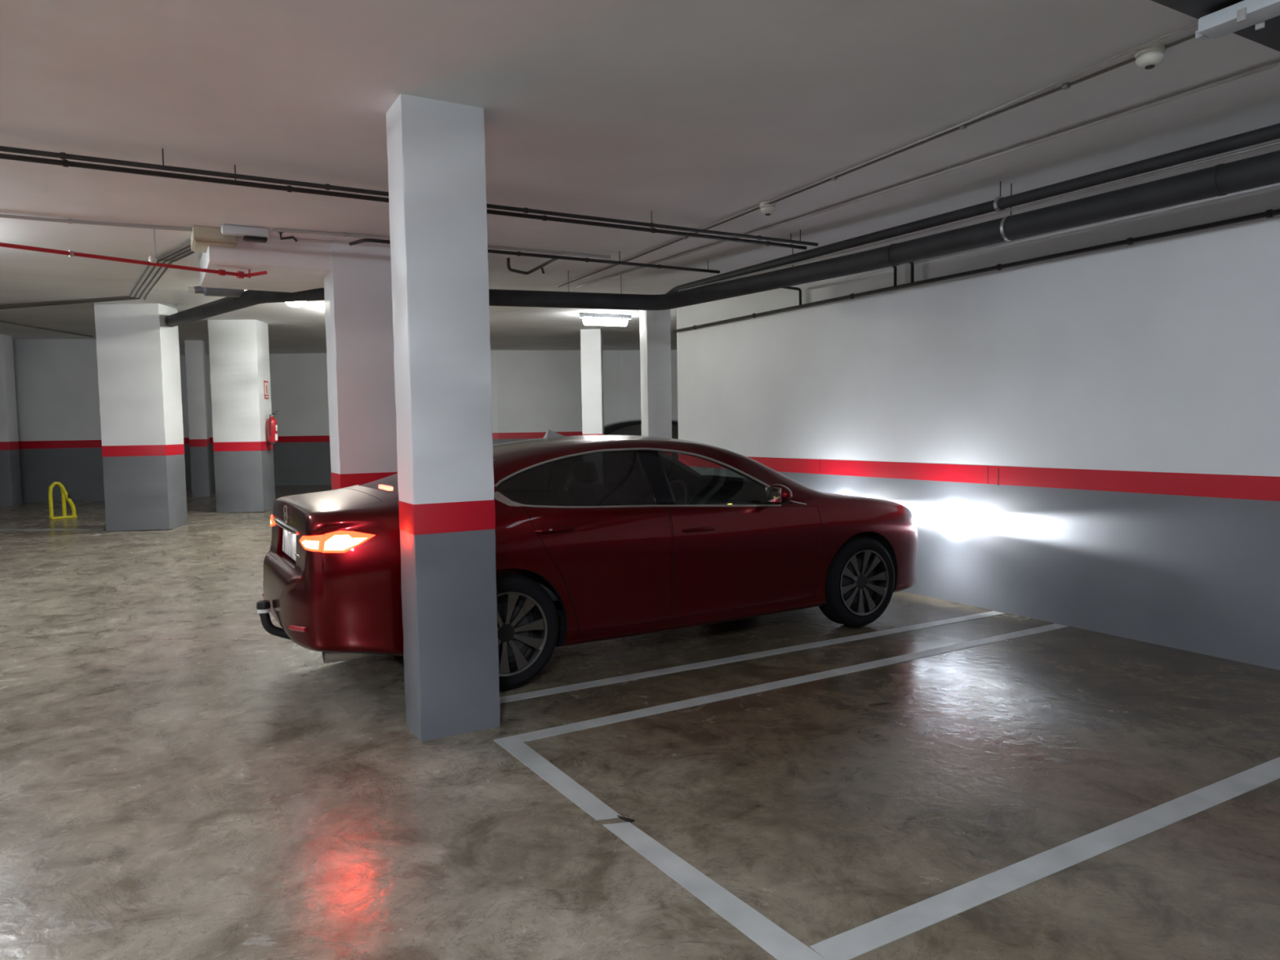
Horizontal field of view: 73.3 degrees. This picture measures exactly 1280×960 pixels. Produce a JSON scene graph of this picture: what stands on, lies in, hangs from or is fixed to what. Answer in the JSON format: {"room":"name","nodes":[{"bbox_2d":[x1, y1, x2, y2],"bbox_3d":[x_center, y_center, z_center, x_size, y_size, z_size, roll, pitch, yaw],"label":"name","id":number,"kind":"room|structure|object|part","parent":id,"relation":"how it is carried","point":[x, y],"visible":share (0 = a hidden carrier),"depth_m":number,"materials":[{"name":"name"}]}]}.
{"room":"parking garage","nodes":[
{"label":"parking garage","id":0,"kind":"room"},
{"bbox_2d":[12,338,104,502],"bbox_3d":[-14.285,-1.046,16.375,9.908,3.270,0.204,-1,4,-8],"label":"wall","id":1,"kind":"structure","parent":0,"point":[57,397],"depth_m":16.71,"materials":[{"name":"white paint"}]},
{"bbox_2d":[179,350,498,487],"bbox_3d":[-7.386,-1.422,20.692,7.976,3.270,0.204,-1,4,1],"label":"wall","id":2,"kind":"structure","parent":0,"point":[298,381],"depth_m":20.60,"materials":[{"name":"white paint"}]},
{"bbox_2d":[496,350,621,443],"bbox_3d":[-1.956,-1.519,20.899,2.981,3.270,0.204,-2,4,-10],"label":"wall","id":3,"kind":"structure","parent":0,"point":[539,391],"depth_m":20.71,"materials":[{"name":"white paint"}]},
{"bbox_2d":[0,484,1279,959],"bbox_3d":[-0.512,1.148,6.100,23.400,0.470,39.000,-3,4,-29],"label":"floor","id":4,"kind":"structure","parent":0,"point":[182,778],"depth_m":3.74,"materials":[{"name":"concrete"}]},
{"bbox_2d":[0,333,22,506],"bbox_3d":[-12.161,-1.093,15.947,1.058,3.150,0.412,-1,4,-6],"label":"column","id":5,"kind":"structure","parent":4,"relation":"on","point":[11,495],"depth_m":15.87,"materials":[{"name":"grey paint"}]},
{"bbox_2d":[0,528,104,530],"bbox_3d":[-9.081,0.706,12.207,3.042,0.036,0.154,-1,4,2],"label":"parking line","id":6,"kind":"object","parent":4,"relation":"on","point":[0,529],"visible":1,"depth_m":12.18,"materials":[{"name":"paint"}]},
{"bbox_2d":[48,481,76,519],"bbox_3d":[-9.078,0.311,13.506,0.110,0.584,0.367,1,4,32],"label":"barrier","id":7,"kind":"object","parent":4,"relation":"on","point":[64,495],"visible":1,"depth_m":13.50,"materials":[{"name":"yellow metal"}]},
{"bbox_2d":[93,302,187,531],"bbox_3d":[-7.096,-0.889,12.269,0.867,3.150,0.685,-1,4,-6],"label":"column","id":8,"kind":"structure","parent":4,"relation":"on","point":[138,353],"depth_m":11.96,"materials":[{"name":"grey paint"}]},
{"bbox_2d":[184,340,212,497],"bbox_3d":[-9.004,-1.241,17.528,0.341,3.150,0.399,-2,4,-19],"label":"column","id":9,"kind":"structure","parent":4,"relation":"on","point":[195,354],"depth_m":17.37,"materials":[{"name":"grey paint"}]},
{"bbox_2d":[207,320,275,512],"bbox_3d":[-6.667,-1.062,14.416,0.818,3.150,0.675,-1,4,-3],"label":"column","id":10,"kind":"structure","parent":4,"relation":"on","point":[239,350],"depth_m":14.10,"materials":[{"name":"grey paint"}]},
{"bbox_2d":[263,380,268,399],"bbox_3d":[-6.291,-1.517,14.475,0.010,0.300,0.210,-1,4,-7],"label":"fire sign","id":11,"kind":"object","parent":10,"relation":"attached to","point":[265,383],"visible":1,"depth_m":14.47,"materials":[{"name":"red"}]},
{"bbox_2d":[265,410,278,444],"bbox_3d":[-6.177,-0.882,14.426,0.173,0.556,0.171,2,4,38],"label":"fire extinguisher","id":12,"kind":"object","parent":10,"relation":"attached to","point":[271,424],"visible":1,"depth_m":14.37,"materials":[{"name":"red metal"}]},
{"bbox_2d":[323,240,397,489],"bbox_3d":[-2.263,-0.467,7.708,0.931,3.150,0.437,-3,4,-29],"label":"column","id":13,"kind":"structure","parent":4,"relation":"on","point":[357,286],"depth_m":7.38,"materials":[{"name":"grey paint"}]},
{"bbox_2d":[386,93,500,741],"bbox_3d":[-1.008,-0.283,4.420,0.422,3.150,0.307,-3,4,-29],"label":"column","id":14,"kind":"structure","parent":4,"relation":"on","point":[436,148],"depth_m":4.29,"materials":[{"name":"grey paint"}]},
{"bbox_2d":[493,735,621,820],"bbox_3d":[-0.401,1.319,3.855,0.117,0.003,1.086,-3,4,-31],"label":"parking line","id":15,"kind":"object","parent":4,"relation":"on","point":[571,789],"visible":1,"depth_m":3.80,"materials":[{"name":"paint"}]},
{"bbox_2d":[256,429,918,691],"bbox_3d":[-0.154,0.380,6.522,5.079,1.540,2.236,-3,4,-26],"label":"car","id":16,"kind":"object","parent":4,"relation":"on","point":[598,537],"visible":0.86,"depth_m":5.48,"materials":[{"name":"red paint"}]},
{"bbox_2d":[270,514,275,526],"bbox_3d":[-2.370,0.277,5.821,0.358,0.088,0.251,0,4,11],"label":"tail light","id":17,"kind":"object","parent":16,"relation":"attached to","point":[273,517],"depth_m":5.76,"materials":[{"name":"red"}]},
{"bbox_3d":[-2.147,0.394,5.282,0.008,0.152,0.589,1,2,-31],"label":"licence plate","id":18,"kind":"part","parent":16,"relation":"part of","materials":[{"name":"white metal"}]},
{"bbox_2d":[299,534,324,551],"bbox_3d":[-1.779,0.330,4.820,0.251,0.088,0.358,0,4,18],"label":"tail light","id":19,"kind":"object","parent":16,"relation":"attached to","point":[308,543],"depth_m":4.64,"materials":[{"name":"red"}]},
{"bbox_3d":[-1.986,0.257,5.370,0.436,0.361,1.304,-3,4,-30],"label":"trunk lid","id":20,"kind":"part","parent":16,"relation":"part of","materials":[{"name":"red paint"}]},
{"bbox_2d":[321,530,375,552],"bbox_3d":[-1.546,0.325,4.744,0.223,0.117,0.358,0,4,18],"label":"tail light","id":21,"kind":"object","parent":16,"relation":"attached to","point":[332,541],"depth_m":4.64,"materials":[{"name":"red"}]},
{"bbox_3d":[-0.792,0.115,5.112,0.184,0.091,0.065,-1,4,2],"label":"corner trim","id":22,"kind":"part","parent":16,"relation":"part of","materials":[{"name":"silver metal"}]},
{"bbox_3d":[-0.842,0.458,6.056,0.760,0.610,1.269,-3,4,-30],"label":"seat","id":23,"kind":"part","parent":16,"relation":"part of","materials":[{"name":"rubber"}]},
{"bbox_3d":[-0.501,0.298,5.159,0.268,0.030,0.058,-3,4,-30],"label":"handle","id":24,"kind":"part","parent":16,"relation":"part of","materials":[{"name":"red paint"}]},
{"bbox_3d":[-0.277,0.534,5.436,1.002,0.788,0.228,-3,4,-30],"label":"door","id":25,"kind":"part","parent":16,"relation":"part of","materials":[{"name":"red paint"}]},
{"bbox_3d":[-0.002,-0.053,5.708,2.062,0.317,0.161,-3,4,-28],"label":"trim","id":26,"kind":"part","parent":16,"relation":"part of","materials":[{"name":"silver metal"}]},
{"bbox_3d":[0.142,0.165,5.597,1.971,0.130,0.030,-3,4,-29],"label":"trim","id":27,"kind":"part","parent":16,"relation":"part of","materials":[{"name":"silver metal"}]},
{"bbox_3d":[-0.112,0.436,7.443,1.286,0.729,0.225,-3,4,-30],"label":"door","id":28,"kind":"part","parent":16,"relation":"part of","materials":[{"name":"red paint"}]},
{"bbox_3d":[0.398,0.326,5.688,0.268,0.030,0.058,-3,4,-30],"label":"handle","id":29,"kind":"part","parent":16,"relation":"part of","materials":[{"name":"red paint"}]},
{"bbox_3d":[0.724,0.511,6.027,1.286,0.729,0.225,-3,4,-30],"label":"door","id":30,"kind":"part","parent":16,"relation":"part of","materials":[{"name":"red paint"}]},
{"bbox_2d":[765,486,781,502],"bbox_3d":[0.914,0.101,5.895,0.008,0.100,0.162,-3,4,-30],"label":"mirror glass","id":31,"kind":"object","parent":16,"relation":"attached to","point":[773,494],"depth_m":5.89,"materials":[{"name":"silver metal"}]},
{"bbox_2d":[769,484,792,504],"bbox_3d":[0.969,0.098,5.927,0.134,0.139,0.213,-3,4,-30],"label":"mirror","id":32,"kind":"object","parent":16,"relation":"attached to","point":[780,494],"depth_m":5.86,"materials":[{"name":"red paint"}]},
{"bbox_3d":[1.135,0.164,6.180,0.140,0.042,0.012,-2,4,-24],"label":"sail trim","id":33,"kind":"part","parent":16,"relation":"part of","materials":[{"name":"silver metal"}]},
{"bbox_2d":[823,492,866,497],"bbox_3d":[1.489,0.172,7.418,0.966,0.292,1.416,-3,4,-30],"label":"hood","id":34,"kind":"object","parent":16,"relation":"attached to","point":[824,492],"depth_m":6.68,"materials":[{"name":"red paint"}]},
{"bbox_2d":[580,328,604,435],"bbox_3d":[-0.885,-1.235,16.178,0.414,3.150,0.294,0,4,9],"label":"column","id":35,"kind":"structure","parent":4,"relation":"on","point":[591,340],"depth_m":16.00,"materials":[{"name":"grey paint"}]},
{"bbox_2d":[617,815,634,822],"bbox_3d":[-0.062,1.341,3.397,0.082,0.006,0.022,1,4,31],"label":"chip","id":36,"kind":"object","parent":4,"relation":"on","point":[624,819],"visible":1,"depth_m":3.39,"materials":[{"name":"black plastic"}]},
{"bbox_2d":[604,418,678,460],"bbox_3d":[-0.042,-0.510,17.566,4.905,1.472,1.873,-1,4,0],"label":"car","id":37,"kind":"object","parent":4,"relation":"on","point":[629,427],"visible":0.02,"depth_m":16.85,"materials":[{"name":"black paint"}]},
{"bbox_2d":[639,309,672,456],"bbox_3d":[0.231,-0.859,12.158,0.357,3.150,0.358,-2,4,-16],"label":"column","id":38,"kind":"structure","parent":4,"relation":"on","point":[655,325],"depth_m":11.96,"materials":[{"name":"grey paint"}]},
{"bbox_2d":[603,822,826,959],"bbox_3d":[0.206,1.368,2.909,0.115,0.003,1.132,-3,4,-32],"label":"parking line","id":39,"kind":"object","parent":4,"relation":"on","point":[770,936],"visible":1,"depth_m":2.81,"materials":[{"name":"paint"}]},
{"bbox_2d":[499,610,1005,703],"bbox_3d":[0.990,1.170,5.906,4.421,0.003,0.110,-3,4,-29],"label":"parking line","id":40,"kind":"object","parent":4,"relation":"on","point":[747,656],"visible":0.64,"depth_m":5.68,"materials":[{"name":"paint"}]},
{"bbox_2d":[515,623,1068,742],"bbox_3d":[1.295,1.196,5.407,4.402,0.003,0.110,-3,4,-30],"label":"parking line","id":41,"kind":"object","parent":4,"relation":"on","point":[524,737],"visible":1,"depth_m":5.07,"materials":[{"name":"paint"}]},
{"bbox_2d":[868,701,890,706],"bbox_3d":[1.320,1.230,4.734,0.135,0.015,0.020,-2,4,-16],"label":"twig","id":42,"kind":"object","parent":4,"relation":"on","point":[883,702],"visible":1,"depth_m":4.73,"materials":[{"name":"brown"}]},
{"bbox_2d":[809,756,1279,959],"bbox_3d":[2.406,1.293,3.563,4.308,0.003,0.122,-3,4,-29],"label":"parking line","id":43,"kind":"object","parent":4,"relation":"on","point":[853,943],"visible":1,"depth_m":2.97,"materials":[{"name":"paint"}]},
{"bbox_2d":[0,0,1279,355],"bbox_3d":[-0.564,-2.195,5.893,23.400,0.470,39.000,-3,4,-29],"label":"ceiling","id":44,"kind":"structure","parent":0,"point":[700,114],"depth_m":4.45,"materials":[{"name":"paint"}]},
{"bbox_2d":[0,320,93,337],"bbox_3d":[-10.163,-2.449,12.937,0.188,0.129,6.578,-1,4,-1],"label":"conduit","id":45,"kind":"object","parent":44,"relation":"attached to","point":[4,322],"visible":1,"depth_m":14.71,"materials":[{"name":"grey"}]},
{"bbox_2d":[0,213,192,231],"bbox_3d":[-7.554,-1.755,4.614,9.147,0.033,0.082,-3,4,-27],"label":"conduit","id":46,"kind":"object","parent":44,"relation":"attached to","point":[2,215],"visible":1,"depth_m":6.42,"materials":[{"name":"grey metal"}]},
{"bbox_2d":[0,240,195,309],"bbox_3d":[-8.755,-2.283,11.316,13.352,0.287,2.265,1,4,30],"label":"cable bundle","id":47,"kind":"object","parent":44,"relation":"attached to","point":[128,297],"visible":0.85,"depth_m":10.83,"materials":[{"name":"grey"}]},
{"bbox_2d":[0,228,266,278],"bbox_3d":[-6.538,-1.567,3.693,0.172,0.325,9.744,3,5,44],"label":"pipe","id":48,"kind":"object","parent":44,"relation":"hanging from","point":[152,261],"visible":1,"depth_m":6.54,"materials":[{"name":"metal"}]},
{"bbox_3d":[-3.728,-1.809,6.605,0.009,0.290,0.010,-3,4,-29],"label":"hanger rod","id":49,"kind":"part","parent":48,"relation":"part of","materials":[{"name":"metal"}]},
{"bbox_2d":[190,225,235,253],"bbox_3d":[-3.417,-1.915,6.879,0.300,0.122,0.460,-3,4,-29],"label":"junction box","id":50,"kind":"object","parent":44,"relation":"attached to","point":[202,237],"visible":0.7,"depth_m":6.69,"materials":[{"name":"beige plastic"}]},
{"bbox_3d":[-3.417,-1.860,6.883,0.270,0.012,0.430,-3,4,-29],"label":"lid","id":51,"kind":"part","parent":50,"relation":"part of","materials":[{"name":"beige plastic"}]},
{"bbox_2d":[186,285,244,297],"bbox_3d":[-4.428,-2.031,8.966,0.528,0.230,0.124,-4,5,-39],"label":"ceiling lamp","id":52,"kind":"object","parent":44,"relation":"hanging from","point":[208,291],"visible":0.73,"depth_m":8.93,"materials":[{"name":"grey"}]},
{"bbox_2d":[221,224,269,243],"bbox_3d":[-3.075,-1.920,6.701,0.340,0.100,0.112,-3,4,-29],"label":"emergency light","id":53,"kind":"object","parent":44,"relation":"attached to","point":[255,234],"visible":1,"depth_m":6.67,"materials":[{"name":"grey plastic"}]},
{"bbox_2d":[199,235,331,292],"bbox_3d":[-2.747,-1.933,7.950,2.300,0.240,1.400,-3,4,-29],"label":"ventilation duct","id":54,"kind":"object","parent":44,"relation":"attached to","point":[290,265],"depth_m":7.16,"materials":[{"name":"metal"}]},
{"bbox_2d":[277,231,297,242],"bbox_3d":[-2.815,-1.946,6.874,0.150,0.078,0.044,-3,4,-29],"label":"bracket","id":55,"kind":"object","parent":44,"relation":"attached to","point":[280,233],"visible":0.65,"depth_m":6.86,"materials":[{"name":"metal"}]},
{"bbox_2d":[285,301,306,306],"bbox_3d":[-4.300,-2.246,10.735,0.280,0.170,0.280,-3,4,-29],"label":"round lamp","id":56,"kind":"object","parent":44,"relation":"attached to","point":[299,304],"visible":0.3,"depth_m":10.68,"materials":[{"name":"grey plastic"}]},
{"bbox_2d":[0,152,806,249],"bbox_3d":[-4.552,-1.714,3.939,13.700,0.124,0.039,-3,4,-29],"label":"pipe","id":57,"kind":"object","parent":44,"relation":"hanging from","point":[65,163],"visible":0.98,"depth_m":5.34,"materials":[{"name":"metal"}]},
{"bbox_2d":[0,146,817,246],"bbox_3d":[-4.480,-1.708,3.813,13.700,0.122,0.036,-3,4,-29],"label":"pipe","id":58,"kind":"object","parent":44,"relation":"hanging from","point":[60,155],"visible":1,"depth_m":5.23,"materials":[{"name":"metal"}]},
{"bbox_3d":[-2.680,-1.808,4.829,0.007,0.105,0.008,-3,4,-29],"label":"hanger rod","id":59,"kind":"part","parent":58,"relation":"part of","materials":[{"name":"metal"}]},
{"bbox_2d":[272,228,610,258],"bbox_3d":[-1.567,-2.019,7.366,2.914,0.031,0.073,-3,4,-27],"label":"conduit","id":60,"kind":"object","parent":44,"relation":"attached to","point":[344,234],"visible":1,"depth_m":7.07,"materials":[{"name":"grey metal"}]},
{"bbox_2d":[348,238,719,275],"bbox_3d":[-0.922,-1.997,7.904,3.424,0.163,0.868,-3,4,-29],"label":"pipe","id":61,"kind":"object","parent":44,"relation":"hanging from","point":[553,258],"visible":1,"depth_m":7.74,"materials":[{"name":"metal"}]},
{"bbox_2d":[578,312,631,326],"bbox_3d":[-0.539,-2.490,13.396,0.854,0.171,0.214,-2,4,-24],"label":"ceiling lamp","id":62,"kind":"object","parent":44,"relation":"attached to","point":[595,319],"visible":1,"depth_m":13.31,"materials":[{"name":"grey plastic"}]},
{"bbox_2d":[582,316,627,326],"bbox_3d":[-0.538,-2.460,13.398,0.700,0.110,0.184,-2,4,-24],"label":"diffuser","id":63,"kind":"object","parent":62,"relation":"attached to","point":[595,321],"depth_m":13.33,"materials":[{"name":"white plastic"}]},
{"bbox_2d":[165,150,1279,327],"bbox_3d":[0.510,-1.906,6.657,20.463,0.538,3.179,3,5,44],"label":"drain pipe","id":64,"kind":"object","parent":44,"relation":"hanging from","point":[1263,170],"visible":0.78,"depth_m":6.38,"materials":[{"name":"metal"}]},
{"bbox_2d":[759,201,776,215],"bbox_3d":[0.927,-1.962,6.234,0.120,0.083,0.120,-3,4,-29],"label":"smoke detector","id":65,"kind":"object","parent":44,"relation":"attached to","point":[767,209],"visible":0.95,"depth_m":6.20,"materials":[{"name":"grey plastic"}]},
{"bbox_2d":[557,33,1195,287],"bbox_3d":[0.707,-2.010,6.607,0.050,0.030,6.933,-3,4,-28],"label":"conduit","id":66,"kind":"object","parent":44,"relation":"attached to","point":[1065,86],"visible":0.91,"depth_m":4.72,"materials":[{"name":"grey metal"}]},
{"bbox_2d":[555,22,1198,287],"bbox_3d":[0.689,-1.996,6.526,0.087,0.028,7.058,-3,4,-27],"label":"conduit","id":67,"kind":"object","parent":44,"relation":"attached to","point":[1197,23],"visible":0.96,"depth_m":4.60,"materials":[{"name":"grey metal"}]},
{"bbox_2d":[576,59,1279,288],"bbox_3d":[2.764,-1.875,3.944,0.123,0.025,13.503,-3,4,-30],"label":"pipe","id":68,"kind":"object","parent":44,"relation":"attached to","point":[1275,64],"visible":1,"depth_m":5.03,"materials":[{"name":"grey metal"}]},
{"bbox_2d":[666,123,1279,293],"bbox_3d":[3.513,-1.752,3.812,0.205,0.284,12.524,-3,4,-31],"label":"drain pipe","id":69,"kind":"object","parent":44,"relation":"hanging from","point":[1000,203],"visible":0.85,"depth_m":5.51,"materials":[{"name":"metal"}]},
{"bbox_2d":[678,140,1279,291],"bbox_3d":[3.596,-1.679,3.679,0.156,0.022,12.204,-3,4,-31],"label":"pipe","id":70,"kind":"object","parent":44,"relation":"hanging from","point":[1276,142],"visible":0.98,"depth_m":5.57,"materials":[{"name":"metal"}]},
{"bbox_2d":[1133,42,1166,69],"bbox_3d":[2.209,-1.827,3.722,0.120,0.083,0.120,-3,4,-29],"label":"smoke detector","id":71,"kind":"object","parent":44,"relation":"attached to","point":[1149,56],"visible":0.99,"depth_m":3.69,"materials":[{"name":"grey plastic"}]},
{"bbox_2d":[1144,64,1155,69],"bbox_3d":[2.209,-1.788,3.725,0.040,0.006,0.040,-3,4,-29],"label":"vent","id":72,"kind":"object","parent":71,"relation":"attached to","point":[1146,66],"depth_m":3.72,"materials":[{"name":"black plastic"}]},
{"bbox_2d":[1151,0,1279,51],"bbox_3d":[2.737,-1.804,2.930,2.600,0.048,1.320,-3,4,-29],"label":"ceiling panel","id":73,"kind":"object","parent":44,"relation":"attached to","point":[1268,36],"visible":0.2,"depth_m":3.34,"materials":[{"name":"grey metal"}]},
{"bbox_2d":[1195,0,1279,40],"bbox_3d":[2.599,-1.729,2.694,0.144,0.161,1.604,-3,4,-29],"label":"ceiling lamp","id":74,"kind":"object","parent":44,"relation":"attached to","point":[1244,14],"visible":1,"depth_m":3.24,"materials":[{"name":"grey plastic"}]},
{"bbox_2d":[619,350,677,420],"bbox_3d":[1.635,-1.605,21.373,4.256,3.270,0.204,-1,4,-6],"label":"wall","id":75,"kind":"structure","parent":0,"point":[629,360],"depth_m":21.05,"materials":[{"name":"white paint"}]},
{"bbox_2d":[676,149,1279,670],"bbox_3d":[6.370,-0.147,1.016,0.206,3.270,23.500,-3,4,-29],"label":"wall","id":76,"kind":"structure","parent":0,"point":[1090,440],"depth_m":6.47,"materials":[{"name":"white paint"}]},
{"bbox_2d":[672,208,1279,332],"bbox_3d":[3.735,-1.684,4.849,0.451,0.253,14.100,-3,4,-29],"label":"pipe","id":77,"kind":"object","parent":76,"relation":"attached to","point":[1270,213],"visible":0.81,"depth_m":6.71,"materials":[{"name":"metal"}]}
]}

